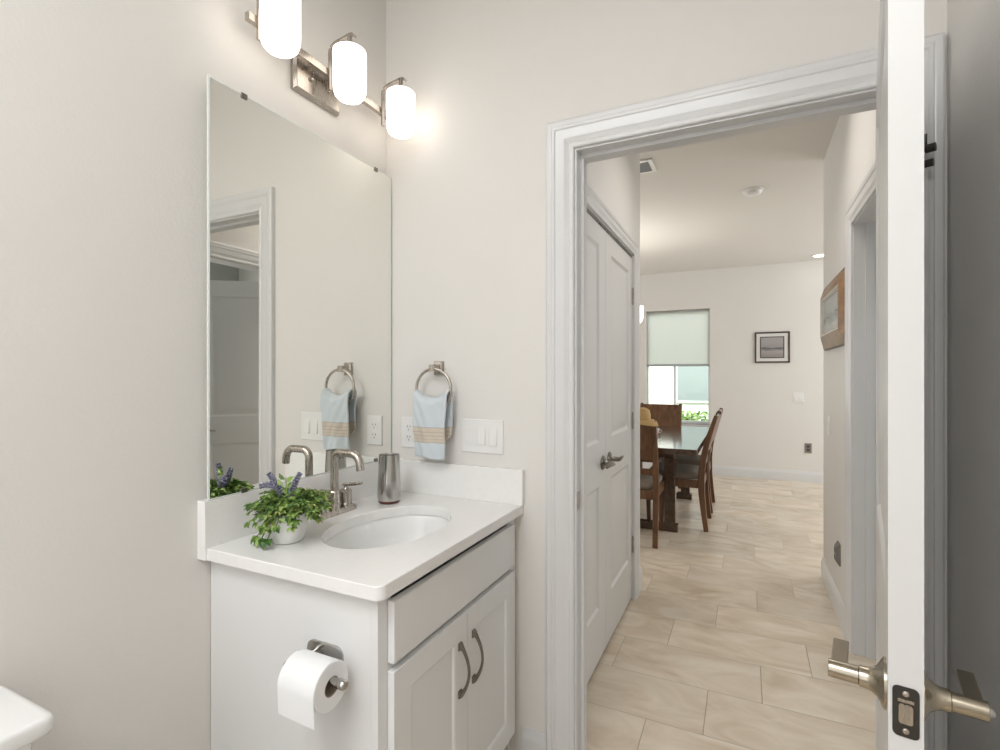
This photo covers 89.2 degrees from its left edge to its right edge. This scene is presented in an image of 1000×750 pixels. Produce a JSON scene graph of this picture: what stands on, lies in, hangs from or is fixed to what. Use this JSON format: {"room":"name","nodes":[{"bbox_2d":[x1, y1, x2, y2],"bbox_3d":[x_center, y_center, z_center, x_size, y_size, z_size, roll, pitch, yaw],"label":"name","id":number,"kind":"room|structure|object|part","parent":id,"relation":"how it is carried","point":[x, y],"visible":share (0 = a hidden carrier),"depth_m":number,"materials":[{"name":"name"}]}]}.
{"room":"bathroom","nodes":[
{"label":"bathroom","id":0,"kind":"room"},
{"bbox_2d":[0,0,385,749],"bbox_3d":[-1.151,-0.123,0.655,0.115,2.900,3.007,0,0,26],"label":"wall","id":1,"kind":"structure","parent":0,"point":[105,591],"depth_m":1.12,"materials":[{"name":"paint"}]},
{"bbox_2d":[197,461,377,560],"bbox_3d":[-0.597,0.397,1.635,0.031,0.150,0.760,0,0,26],"label":"backsplash","id":2,"kind":"structure","parent":1,"relation":"attached to","point":[220,520],"depth_m":1.37,"materials":[{"name":"white stone"}]},
{"bbox_2d":[207,75,390,500],"bbox_3d":[-0.595,-0.224,1.637,0.032,1.092,0.745,0,0,26],"label":"mirror","id":3,"kind":"object","parent":1,"relation":"attached to","point":[299,225],"visible":0.98,"depth_m":1.52,"materials":[{"name":"silver mirror"}]},
{"bbox_2d":[245,0,414,138],"bbox_3d":[-0.515,-0.969,1.615,0.196,0.209,0.630,0,0,26],"label":"vanity light","id":4,"kind":"object","parent":1,"relation":"attached to","point":[277,23],"visible":1,"depth_m":1.56,"materials":[{"name":"white glass"}]},
{"bbox_3d":[-0.616,-0.996,1.371,0.108,0.155,0.013,0,0,26],"label":"arm","id":5,"kind":"part","parent":4,"relation":"part of","materials":[{"name":"silver metal"}]},
{"bbox_3d":[-0.588,-0.942,1.357,0.103,0.156,0.103,0,0,26],"label":"lamp shade","id":6,"kind":"part","parent":4,"relation":"part of","materials":[{"name":"white glass"}]},
{"bbox_3d":[-0.501,-0.996,1.609,0.108,0.155,0.013,0,0,26],"label":"arm","id":7,"kind":"part","parent":4,"relation":"part of","materials":[{"name":"silver metal"}]},
{"bbox_3d":[-0.473,-0.942,1.596,0.103,0.156,0.103,0,0,26],"label":"lamp shade","id":8,"kind":"part","parent":4,"relation":"part of","materials":[{"name":"white glass"}]},
{"bbox_3d":[-0.386,-0.996,1.846,0.108,0.155,0.013,0,0,26],"label":"arm","id":9,"kind":"part","parent":4,"relation":"part of","materials":[{"name":"silver metal"}]},
{"bbox_3d":[-0.358,-0.942,1.833,0.103,0.156,0.103,0,0,26],"label":"lamp shade","id":10,"kind":"part","parent":4,"relation":"part of","materials":[{"name":"white glass"}]},
{"bbox_2d":[386,0,946,749],"bbox_3d":[0.349,-0.123,1.663,1.939,2.900,0.115,0,0,26],"label":"wall","id":11,"kind":"structure","parent":0,"point":[487,78],"depth_m":1.75,"materials":[{"name":"paint"}]},
{"bbox_2d":[401,417,414,447],"bbox_3d":[-0.346,0.218,1.931,0.074,0.117,0.007,0,0,26],"label":"outlet plate","id":12,"kind":"object","parent":11,"relation":"attached to","point":[407,435],"visible":0.87,"depth_m":1.93,"materials":[{"name":"white plastic"}]},
{"bbox_2d":[405,434,411,441],"bbox_3d":[-0.347,0.238,1.929,0.033,0.029,0.002,0,0,26],"label":"socket","id":13,"kind":"object","parent":12,"relation":"attached to","point":[408,437],"depth_m":1.93,"materials":[{"name":"white plastic"}]},
{"bbox_2d":[405,424,411,430],"bbox_3d":[-0.347,0.200,1.929,0.033,0.029,0.002,0,0,26],"label":"socket","id":14,"kind":"object","parent":12,"relation":"attached to","point":[408,427],"depth_m":1.93,"materials":[{"name":"white plastic"}]},
{"bbox_2d":[415,361,451,403],"bbox_3d":[-0.232,0.040,1.849,0.158,0.181,0.056,0,0,26],"label":"towel ring","id":15,"kind":"object","parent":11,"relation":"attached to","point":[437,367],"visible":0.66,"depth_m":1.83,"materials":[{"name":"silver metal"}]},
{"bbox_2d":[413,389,452,459],"bbox_3d":[-0.241,0.177,1.827,0.146,0.249,0.073,0,0,26],"label":"hand towel","id":16,"kind":"object","parent":15,"relation":"hanging from","point":[432,416],"visible":0.98,"depth_m":1.80,"materials":[{"name":"fabric"}]},
{"bbox_3d":[-0.236,-0.025,1.851,0.042,0.052,0.056,0,0,26],"label":"post","id":17,"kind":"part","parent":15,"relation":"part of","materials":[{"name":"silver metal"}]},
{"bbox_2d":[400,459,523,505],"bbox_3d":[-0.171,0.382,1.840,0.557,0.120,0.020,0,0,26],"label":"backsplash","id":18,"kind":"structure","parent":11,"relation":"attached to","point":[463,481],"depth_m":1.81,"materials":[{"name":"white stone"}]},
{"bbox_2d":[462,418,503,454],"bbox_3d":[-0.065,0.217,1.792,0.166,0.120,0.012,0,0,26],"label":"switch plate","id":19,"kind":"object","parent":11,"relation":"attached to","point":[486,436],"visible":1,"depth_m":1.79,"materials":[{"name":"white plastic"}]},
{"bbox_3d":[-0.106,0.217,1.813,0.033,0.067,0.001,0,0,26],"label":"switch frame","id":20,"kind":"part","parent":19,"relation":"part of","materials":[{"name":"white plastic"}]},
{"bbox_3d":[-0.064,0.217,1.793,0.033,0.067,0.001,0,0,26],"label":"switch frame","id":21,"kind":"part","parent":19,"relation":"part of","materials":[{"name":"white plastic"}]},
{"bbox_3d":[-0.023,0.217,1.773,0.033,0.067,0.001,0,0,26],"label":"switch frame","id":22,"kind":"part","parent":19,"relation":"part of","materials":[{"name":"white plastic"}]},
{"bbox_2d":[522,726,545,749],"bbox_3d":[0.117,1.262,1.704,0.087,0.130,0.014,0,0,26],"label":"baseboard","id":23,"kind":"structure","parent":11,"relation":"attached to","point":[532,739],"depth_m":1.70,"materials":[{"name":"wood"}]},
{"bbox_2d":[546,32,944,749],"bbox_3d":[0.894,0.248,2.163,1.146,2.158,1.535,0,0,26],"label":"door frame","id":24,"kind":"structure","parent":11,"relation":"attached to","point":[842,85],"depth_m":1.62,"materials":[{"name":"wood"}]},
{"bbox_3d":[0.258,0.412,1.666,0.004,0.057,0.026,0,0,26],"label":"strike plate","id":25,"kind":"part","parent":24,"relation":"part of","materials":[{"name":"silver metal"}]},
{"bbox_2d":[828,0,995,749],"bbox_3d":[0.747,0.304,0.955,0.182,2.021,0.825,0,0,36],"label":"door","id":26,"kind":"structure","parent":11,"relation":"in","point":[906,696],"depth_m":0.63,"materials":[{"name":"wood"}]},
{"bbox_3d":[0.505,0.414,0.752,0.020,0.008,0.086,0,0,36],"label":"lever","id":27,"kind":"part","parent":26,"relation":"part of","materials":[{"name":"silver metal"}]},
{"bbox_3d":[0.511,0.417,0.695,0.030,0.065,0.065,0,0,36],"label":"handle","id":28,"kind":"part","parent":26,"relation":"part of","materials":[{"name":"silver metal"}]},
{"bbox_3d":[0.739,0.304,0.957,0.035,2.021,0.812,0,0,36],"label":"panel","id":29,"kind":"part","parent":26,"relation":"part of","materials":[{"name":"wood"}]},
{"bbox_3d":[0.502,0.417,0.627,0.026,0.062,0.002,0,0,36],"label":"latch plate","id":30,"kind":"part","parent":26,"relation":"part of","materials":[{"name":"metal"}]},
{"bbox_3d":[0.563,0.417,0.657,0.030,0.065,0.065,0,0,36],"label":"handle","id":31,"kind":"part","parent":26,"relation":"part of","materials":[{"name":"silver metal"}]},
{"bbox_3d":[0.620,0.414,0.669,0.020,0.008,0.086,0,0,36],"label":"lever","id":32,"kind":"part","parent":26,"relation":"part of","materials":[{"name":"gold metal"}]},
{"bbox_2d":[587,475,875,749],"bbox_3d":[0.839,1.357,2.943,7.350,0.060,8.870,0,0,26],"label":"floor","id":33,"kind":"structure","parent":0,"point":[726,641],"depth_m":2.51,"materials":[{"name":"tile"}]},
{"bbox_2d":[0,685,52,749],"bbox_3d":[-0.702,0.947,0.576,0.720,0.760,0.462,0,0,26],"label":"toilet","id":34,"kind":"object","parent":33,"relation":"on","point":[23,722],"visible":1,"depth_m":0.83,"materials":[{"name":"ceramic"}]},
{"bbox_3d":[-0.936,0.767,0.689,0.180,0.339,0.425,0,0,26],"label":"tank","id":35,"kind":"part","parent":34,"relation":"part of","materials":[{"name":"ceramic"}]},
{"bbox_2d":[211,519,514,749],"bbox_3d":[-0.330,0.900,1.524,0.605,0.854,0.722,0,0,26],"label":"vanity cabinet","id":36,"kind":"object","parent":33,"relation":"on","point":[431,665],"visible":0.83,"depth_m":1.26,"materials":[{"name":"wood"}]},
{"bbox_2d":[283,639,347,690],"bbox_3d":[-0.384,0.648,1.105,0.178,0.078,0.080,0,0,26],"label":"toilet paper holder","id":37,"kind":"object","parent":36,"relation":"attached to","point":[315,645],"visible":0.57,"depth_m":1.14,"materials":[{"name":"silver metal"}]},
{"bbox_2d":[277,649,347,729],"bbox_3d":[-0.396,0.654,1.077,0.102,0.112,0.100,0,0,26],"label":"toilet paper roll","id":38,"kind":"object","parent":37,"relation":"on","point":[303,690],"visible":0.98,"depth_m":1.04,"materials":[{"name":"paper"}]},
{"bbox_2d":[197,459,523,600],"bbox_3d":[-0.346,0.397,1.513,0.588,0.150,0.760,0,0,26],"label":"countertop","id":39,"kind":"structure","parent":36,"relation":"on","point":[476,501],"depth_m":1.38,"materials":[{"name":"white stone"}]},
{"bbox_2d":[243,472,335,548],"bbox_3d":[-0.560,0.350,1.353,0.228,0.184,0.221,0,0,-11],"label":"potted plant","id":40,"kind":"object","parent":39,"relation":"on","point":[284,515],"visible":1,"depth_m":1.31,"materials":[{"name":"green plant"}]},
{"bbox_3d":[-0.566,0.401,1.353,0.097,0.082,0.097,0,0,26],"label":"pot","id":41,"kind":"part","parent":40,"relation":"part of","materials":[{"name":"ceramic"}]},
{"bbox_3d":[-0.555,0.364,1.351,0.205,0.105,0.188,0,0,26],"label":"stem","id":42,"kind":"part","parent":40,"relation":"part of","materials":[{"name":"green plant"}]},
{"bbox_2d":[310,449,364,519],"bbox_3d":[-0.492,0.338,1.597,0.154,0.208,0.167,0,0,26],"label":"faucet","id":43,"kind":"object","parent":39,"relation":"on","point":[342,497],"visible":0.76,"depth_m":1.61,"materials":[{"name":"silver metal"}]},
{"bbox_3d":[-0.551,0.394,1.572,0.044,0.064,0.044,0,0,26],"label":"handle","id":44,"kind":"part","parent":43,"relation":"part of","materials":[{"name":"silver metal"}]},
{"bbox_3d":[-0.484,0.330,1.597,0.140,0.192,0.042,0,0,26],"label":"spout","id":45,"kind":"part","parent":43,"relation":"part of","materials":[{"name":"silver metal"}]},
{"bbox_3d":[-0.506,0.394,1.664,0.044,0.064,0.044,0,0,26],"label":"handle","id":46,"kind":"part","parent":43,"relation":"part of","materials":[{"name":"silver metal"}]},
{"bbox_3d":[-0.481,0.355,1.656,0.073,0.020,0.012,0,0,19],"label":"lever","id":47,"kind":"part","parent":43,"relation":"part of","materials":[{"name":"silver metal"}]},
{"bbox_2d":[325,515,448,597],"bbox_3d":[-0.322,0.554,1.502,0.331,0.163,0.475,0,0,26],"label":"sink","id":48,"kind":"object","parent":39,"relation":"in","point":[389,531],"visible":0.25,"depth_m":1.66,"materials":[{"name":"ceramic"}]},
{"bbox_2d":[377,453,400,503],"bbox_3d":[-0.385,0.359,1.761,0.079,0.166,0.079,0,0,26],"label":"tumbler","id":49,"kind":"object","parent":39,"relation":"on","point":[389,482],"visible":1,"depth_m":1.73,"materials":[{"name":"silver metal"}]},
{"bbox_3d":[-0.170,0.922,1.259,0.020,0.540,0.322,0,0,26],"label":"door","id":50,"kind":"part","parent":36,"relation":"part of","materials":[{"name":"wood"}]},
{"bbox_3d":[-0.114,0.850,1.420,0.019,0.754,0.722,0,0,26],"label":"frame","id":51,"kind":"part","parent":36,"relation":"part of","materials":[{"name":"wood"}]},
{"bbox_3d":[-0.100,0.566,1.405,0.020,0.138,0.647,0,0,26],"label":"drawer","id":52,"kind":"part","parent":36,"relation":"part of","materials":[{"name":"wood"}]},
{"bbox_3d":[-0.094,0.793,1.356,0.034,0.148,0.016,0,0,26],"label":"handle","id":53,"kind":"part","parent":36,"relation":"part of","materials":[{"name":"silver metal"}]},
{"bbox_3d":[-0.060,0.793,1.424,0.034,0.148,0.016,0,0,26],"label":"handle","id":54,"kind":"part","parent":36,"relation":"part of","materials":[{"name":"silver metal"}]},
{"bbox_3d":[-0.029,0.922,1.551,0.020,0.540,0.322,0,0,26],"label":"door","id":55,"kind":"part","parent":36,"relation":"part of","materials":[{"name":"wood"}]},
{"bbox_2d":[640,420,663,548],"bbox_3d":[1.078,0.834,4.166,0.486,0.990,0.602,0,0,26],"label":"dining chair","id":56,"kind":"object","parent":33,"relation":"on","point":[651,480],"visible":0.4,"depth_m":3.90,"materials":[{"name":"brown wood"}]},
{"bbox_3d":[0.973,0.507,3.950,0.408,0.310,0.121,0,0,26],"label":"backrest","id":57,"kind":"part","parent":56,"relation":"part of","materials":[{"name":"brown wood"}]},
{"bbox_3d":[1.001,0.754,4.006,0.408,0.055,0.036,0,0,26],"label":"rail","id":58,"kind":"part","parent":56,"relation":"part of","materials":[{"name":"brown wood"}]},
{"bbox_2d":[640,407,657,425],"bbox_3d":[1.086,0.316,3.868,0.236,0.138,0.189,0,0,26],"label":"straw hat","id":59,"kind":"object","parent":56,"relation":"on","point":[645,416],"visible":0.58,"depth_m":3.81,"materials":[{"name":"beige wicker"}]},
{"bbox_3d":[1.086,0.298,3.867,0.124,0.102,0.126,0,0,26],"label":"crown","id":60,"kind":"part","parent":59,"relation":"part of","materials":[{"name":"wicker"}]},
{"bbox_3d":[1.108,0.864,4.229,0.425,0.065,0.445,0,0,26],"label":"seat","id":61,"kind":"part","parent":56,"relation":"part of","materials":[{"name":"fabric"}]},
{"bbox_3d":[1.103,0.932,4.218,0.454,0.070,0.465,0,0,26],"label":"seat frame","id":62,"kind":"part","parent":56,"relation":"part of","materials":[{"name":"brown wood"}]},
{"bbox_3d":[1.186,0.834,3.879,0.042,0.990,0.157,0,0,26],"label":"leg","id":63,"kind":"part","parent":56,"relation":"part of","materials":[{"name":"brown wood"}]},
{"bbox_3d":[1.380,1.112,4.331,0.042,0.430,0.042,0,0,26],"label":"leg","id":64,"kind":"part","parent":56,"relation":"part of","materials":[{"name":"brown wood"}]},
{"bbox_2d":[640,403,681,488],"bbox_3d":[1.817,0.834,5.852,0.486,0.990,0.602,0,0,26],"label":"dining chair","id":65,"kind":"object","parent":33,"relation":"on","point":[664,414],"visible":0.14,"depth_m":6.04,"materials":[{"name":"brown wood"}]},
{"bbox_3d":[1.710,0.834,6.139,0.042,0.990,0.157,0,0,26],"label":"leg","id":66,"kind":"part","parent":65,"relation":"part of","materials":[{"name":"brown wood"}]},
{"bbox_3d":[1.792,0.932,5.801,0.454,0.070,0.465,0,0,26],"label":"seat frame","id":67,"kind":"part","parent":65,"relation":"part of","materials":[{"name":"brown wood"}]},
{"bbox_3d":[1.922,0.507,6.069,0.408,0.310,0.121,0,0,26],"label":"backrest","id":68,"kind":"part","parent":65,"relation":"part of","materials":[{"name":"brown wood"}]},
{"bbox_3d":[2.109,0.834,5.946,0.042,0.990,0.157,0,0,26],"label":"leg","id":69,"kind":"part","parent":65,"relation":"part of","materials":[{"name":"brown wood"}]},
{"bbox_2d":[640,425,709,532],"bbox_3d":[1.451,0.955,5.019,1.085,0.745,1.900,0,0,26],"label":"dining table","id":70,"kind":"object","parent":33,"relation":"on","point":[673,441],"visible":0.42,"depth_m":4.31,"materials":[{"name":"brown wood"}]},
{"bbox_3d":[1.181,0.667,4.460,0.685,0.069,0.080,0,0,26],"label":"trestle rail","id":71,"kind":"part","parent":70,"relation":"part of","materials":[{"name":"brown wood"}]},
{"bbox_3d":[1.453,0.985,4.329,0.090,0.565,0.084,0,0,26],"label":"leg","id":72,"kind":"part","parent":70,"relation":"part of","materials":[{"name":"brown wood"}]},
{"bbox_3d":[1.993,0.985,5.445,0.090,0.565,0.084,0,0,26],"label":"leg","id":73,"kind":"part","parent":70,"relation":"part of","materials":[{"name":"brown wood"}]},
{"bbox_2d":[646,412,719,531],"bbox_3d":[1.665,0.834,4.582,0.602,0.990,0.486,0,0,26],"label":"dining chair","id":74,"kind":"object","parent":33,"relation":"on","point":[689,472],"visible":0.62,"depth_m":4.36,"materials":[{"name":"brown wood"}]},
{"bbox_3d":[1.325,1.112,4.524,0.042,0.430,0.042,0,0,26],"label":"leg","id":75,"kind":"part","parent":74,"relation":"part of","materials":[{"name":"brown wood"}]},
{"bbox_3d":[1.601,0.864,4.613,0.445,0.065,0.425,0,0,26],"label":"seat","id":76,"kind":"part","parent":74,"relation":"part of","materials":[{"name":"fabric"}]},
{"bbox_3d":[1.613,0.932,4.607,0.465,0.070,0.454,0,0,26],"label":"seat frame","id":77,"kind":"part","parent":74,"relation":"part of","materials":[{"name":"brown wood"}]},
{"bbox_3d":[1.758,0.834,4.290,0.157,0.990,0.042,0,0,26],"label":"leg","id":78,"kind":"part","parent":74,"relation":"part of","materials":[{"name":"brown wood"}]},
{"bbox_3d":[1.952,0.834,4.690,0.157,0.990,0.042,0,0,26],"label":"leg","id":79,"kind":"part","parent":74,"relation":"part of","materials":[{"name":"brown wood"}]},
{"bbox_3d":[1.881,0.507,4.478,0.121,0.310,0.408,0,0,26],"label":"backrest","id":80,"kind":"part","parent":74,"relation":"part of","materials":[{"name":"brown wood"}]},
{"bbox_2d":[659,408,722,512],"bbox_3d":[1.947,0.834,5.168,0.602,0.990,0.486,0,0,26],"label":"dining chair","id":81,"kind":"object","parent":33,"relation":"on","point":[693,460],"visible":0.39,"depth_m":5.04,"materials":[{"name":"brown wood"}]},
{"bbox_3d":[1.884,0.864,5.198,0.445,0.065,0.425,0,0,26],"label":"seat","id":82,"kind":"part","parent":81,"relation":"part of","materials":[{"name":"fabric"}]},
{"bbox_3d":[2.041,0.834,4.875,0.157,0.990,0.042,0,0,26],"label":"leg","id":83,"kind":"part","parent":81,"relation":"part of","materials":[{"name":"brown wood"}]},
{"bbox_3d":[2.235,0.834,5.275,0.157,0.990,0.042,0,0,26],"label":"leg","id":84,"kind":"part","parent":81,"relation":"part of","materials":[{"name":"brown wood"}]},
{"bbox_3d":[2.164,0.507,5.063,0.121,0.310,0.408,0,0,26],"label":"backrest","id":85,"kind":"part","parent":81,"relation":"part of","materials":[{"name":"brown wood"}]},
{"bbox_2d":[640,260,822,472],"bbox_3d":[2.740,-0.043,6.878,7.150,2.740,0.130,0,0,26],"label":"wall","id":86,"kind":"structure","parent":0,"point":[761,425],"depth_m":6.53,"materials":[{"name":"paint"}]},
{"bbox_2d":[647,309,709,425],"bbox_3d":[2.451,-0.103,7.004,0.830,1.580,0.145,0,0,26],"label":"window","id":87,"kind":"structure","parent":86,"relation":"in","point":[689,422],"depth_m":6.88,"materials":[{"name":"plastic"}]},
{"bbox_2d":[647,309,708,366],"bbox_3d":[2.455,-0.503,7.013,0.820,0.771,0.032,0,0,26],"label":"roller blind","id":88,"kind":"object","parent":87,"relation":"attached to","point":[674,338],"visible":1,"depth_m":7.00,"materials":[{"name":"white fabric"}]},
{"bbox_3d":[2.451,-0.133,7.006,0.820,0.030,0.015,0,0,26],"label":"rail","id":89,"kind":"part","parent":88,"relation":"part of","materials":[{"name":"white plastic"}]},
{"bbox_3d":[2.441,0.677,6.981,0.830,0.020,0.095,0,0,26],"label":"sill","id":90,"kind":"part","parent":87,"relation":"part of","materials":[{"name":"ceramic"}]},
{"bbox_2d":[643,462,822,482],"bbox_3d":[2.709,1.262,6.813,7.150,0.130,0.014,0,0,26],"label":"baseboard","id":91,"kind":"structure","parent":86,"relation":"attached to","point":[762,473],"depth_m":6.48,"materials":[{"name":"wood"}]},
{"bbox_2d":[755,331,789,362],"bbox_3d":[3.460,-0.352,6.448,0.396,0.394,0.018,0,0,26],"label":"framed piece","id":92,"kind":"object","parent":86,"relation":"attached to","point":[770,347],"visible":1,"depth_m":6.44,"materials":[{"name":"white paper"}]},
{"bbox_2d":[761,337,782,356],"bbox_3d":[3.459,-0.352,6.446,0.256,0.258,0.002,0,0,26],"label":"print","id":93,"kind":"object","parent":92,"relation":"attached to","point":[770,346],"depth_m":6.45},
{"bbox_3d":[3.459,-0.352,6.446,0.272,0.274,0.004,0,0,26],"label":"frame","id":94,"kind":"part","parent":92,"relation":"part of","materials":[{"name":"grey paper"}]},
{"bbox_2d":[793,393,803,402],"bbox_3d":[3.722,0.282,6.324,0.115,0.120,0.012,0,0,26],"label":"wall switch","id":95,"kind":"object","parent":86,"relation":"attached to","point":[797,397],"visible":1,"depth_m":6.33,"materials":[{"name":"white plastic"}]},
{"bbox_2d":[805,443,811,452],"bbox_3d":[3.817,0.907,6.279,0.074,0.122,0.012,0,0,26],"label":"wall outlet","id":96,"kind":"object","parent":86,"relation":"attached to","point":[808,446],"visible":1,"depth_m":6.27,"materials":[{"name":"white plastic"}]},
{"bbox_2d":[587,110,875,605],"bbox_3d":[0.754,-0.043,2.766,7.150,2.740,2.223,0,0,26],"label":"wall","id":97,"kind":"structure","parent":0,"point":[850,155],"depth_m":2.82,"materials":[{"name":"paint"}]},
{"bbox_2d":[587,213,615,682],"bbox_3d":[0.380,0.302,2.134,0.098,2.006,0.630,0,0,26],"label":"door","id":98,"kind":"structure","parent":97,"relation":"in","point":[597,464],"depth_m":2.27,"materials":[{"name":"wood"}]},
{"bbox_3d":[0.354,0.309,2.152,0.035,1.992,0.620,0,0,26],"label":"panel","id":99,"kind":"part","parent":98,"relation":"part of","materials":[{"name":"wood"}]},
{"bbox_3d":[0.499,0.409,2.356,0.048,0.066,0.066,0,0,26],"label":"handle","id":100,"kind":"part","parent":98,"relation":"part of","materials":[{"name":"silver metal"}]},
{"bbox_3d":[0.503,0.409,2.301,0.022,0.022,0.117,0,0,26],"label":"lever","id":101,"kind":"part","parent":98,"relation":"part of","materials":[{"name":"silver metal"}]},
{"bbox_2d":[606,232,633,645],"bbox_3d":[0.655,0.302,2.703,0.098,2.006,0.630,0,0,26],"label":"door","id":102,"kind":"structure","parent":97,"relation":"in","point":[619,290],"depth_m":2.67,"materials":[{"name":"wood"}]},
{"bbox_3d":[0.554,0.409,2.471,0.048,0.066,0.066,0,0,26],"label":"handle","id":103,"kind":"part","parent":102,"relation":"part of","materials":[{"name":"silver metal"}]},
{"bbox_2d":[639,566,641,591],"bbox_3d":[0.858,1.262,3.125,0.014,0.130,0.125,0,0,26],"label":"baseboard","id":104,"kind":"structure","parent":97,"relation":"attached to","point":[640,569],"depth_m":3.13,"materials":[{"name":"wood"}]},
{"bbox_2d":[820,267,844,350],"bbox_3d":[1.873,-0.349,2.855,0.042,0.391,0.808,0,0,26],"label":"framed picture","id":105,"kind":"object","parent":97,"relation":"attached to","point":[832,302],"visible":0.83,"depth_m":2.76,"materials":[{"name":"brown wood"}]},
{"bbox_2d":[824,290,837,333],"bbox_3d":[1.871,-0.349,2.856,0.006,0.199,0.616,0,0,26],"label":"print","id":106,"kind":"object","parent":105,"relation":"attached to","point":[830,298],"depth_m":2.86},
{"bbox_2d":[821,557,844,638],"bbox_3d":[1.920,1.262,2.921,0.014,0.130,0.930,0,0,26],"label":"baseboard","id":107,"kind":"structure","parent":97,"relation":"attached to","point":[836,601],"depth_m":2.87,"materials":[{"name":"wood"}]},
{"bbox_2d":[834,541,840,566],"bbox_3d":[1.844,0.975,2.774,0.024,0.118,0.078,0,0,26],"label":"wall outlet","id":108,"kind":"object","parent":97,"relation":"attached to","point":[837,547],"visible":1,"depth_m":2.75,"materials":[{"name":"white plastic"}]},
{"bbox_2d":[845,160,875,659],"bbox_3d":[1.515,0.256,1.961,0.138,2.143,1.150,0,0,26],"label":"door frame","id":109,"kind":"structure","parent":97,"relation":"attached to","point":[860,214],"depth_m":2.40,"materials":[{"name":"wood"}]},
{"bbox_2d":[640,116,838,274],"bbox_3d":[0.839,-1.533,2.943,7.350,0.240,8.870,0,0,26],"label":"ceiling","id":110,"kind":"structure","parent":0,"point":[695,213],"depth_m":4.11,"materials":[{"name":"paint"}]},
{"bbox_2d":[640,306,643,324],"bbox_3d":[1.192,-0.920,5.199,0.546,0.986,0.568,0,0,26],"label":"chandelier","id":111,"kind":"object","parent":110,"relation":"hanging from","point":[641,307],"visible":0.06,"depth_m":5.06,"materials":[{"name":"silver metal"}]},
{"bbox_2d":[640,158,656,173],"bbox_3d":[0.899,-1.407,3.464,0.305,0.011,0.220,0,0,26],"label":"ceiling vent","id":112,"kind":"object","parent":110,"relation":"in","point":[646,165],"visible":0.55,"depth_m":3.41,"materials":[{"name":"white plastic"}]},
{"bbox_2d":[742,186,763,196],"bbox_3d":[1.933,-1.393,3.875,0.149,0.039,0.149,0,0,26],"label":"smoke detector","id":113,"kind":"object","parent":110,"relation":"attached to","point":[752,191],"visible":1,"depth_m":3.84,"materials":[{"name":"white plastic"}]},
{"bbox_2d":[811,253,822,256],"bbox_3d":[3.775,-1.409,5.973,0.189,0.009,0.189,0,0,26],"label":"recessed light","id":114,"kind":"object","parent":110,"relation":"in","point":[820,254],"visible":0.68,"depth_m":5.97,"materials":[{"name":"white plastic"}]},
{"bbox_2d":[947,0,999,749],"bbox_3d":[0.516,-0.123,-0.087,0.115,2.900,2.892,0,0,26],"label":"wall","id":115,"kind":"structure","parent":0,"point":[973,26],"depth_m":1.09,"materials":[{"name":"paint"}]},
{"label":"outside","id":116,"kind":"structure","parent":0,"visible":0},
{"bbox_3d":[4.621,1.537,13.010,15.000,0.180,12.550,0,0,26],"label":"ground","id":117,"kind":"structure","parent":116,"visible":0},
{"bbox_2d":[649,366,707,420],"bbox_3d":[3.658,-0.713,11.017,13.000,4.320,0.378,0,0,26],"label":"house","id":118,"kind":"structure","parent":117,"relation":"on","point":[691,381],"depth_m":10.73,"materials":[{"name":"white paint"}]},
{"bbox_3d":[4.169,-0.193,10.570,0.890,1.460,0.018,0,0,26],"label":"pane","id":119,"kind":"part","parent":118,"relation":"part of","materials":[{"name":"clear glass"}]},
{"bbox_2d":[682,410,707,420],"bbox_3d":[3.664,1.102,9.890,2.908,0.876,0.849,0,0,26],"label":"hedge","id":120,"kind":"object","parent":117,"relation":"on","point":[704,413],"visible":0.02,"depth_m":9.71,"materials":[{"name":"green plant"}]}
]}

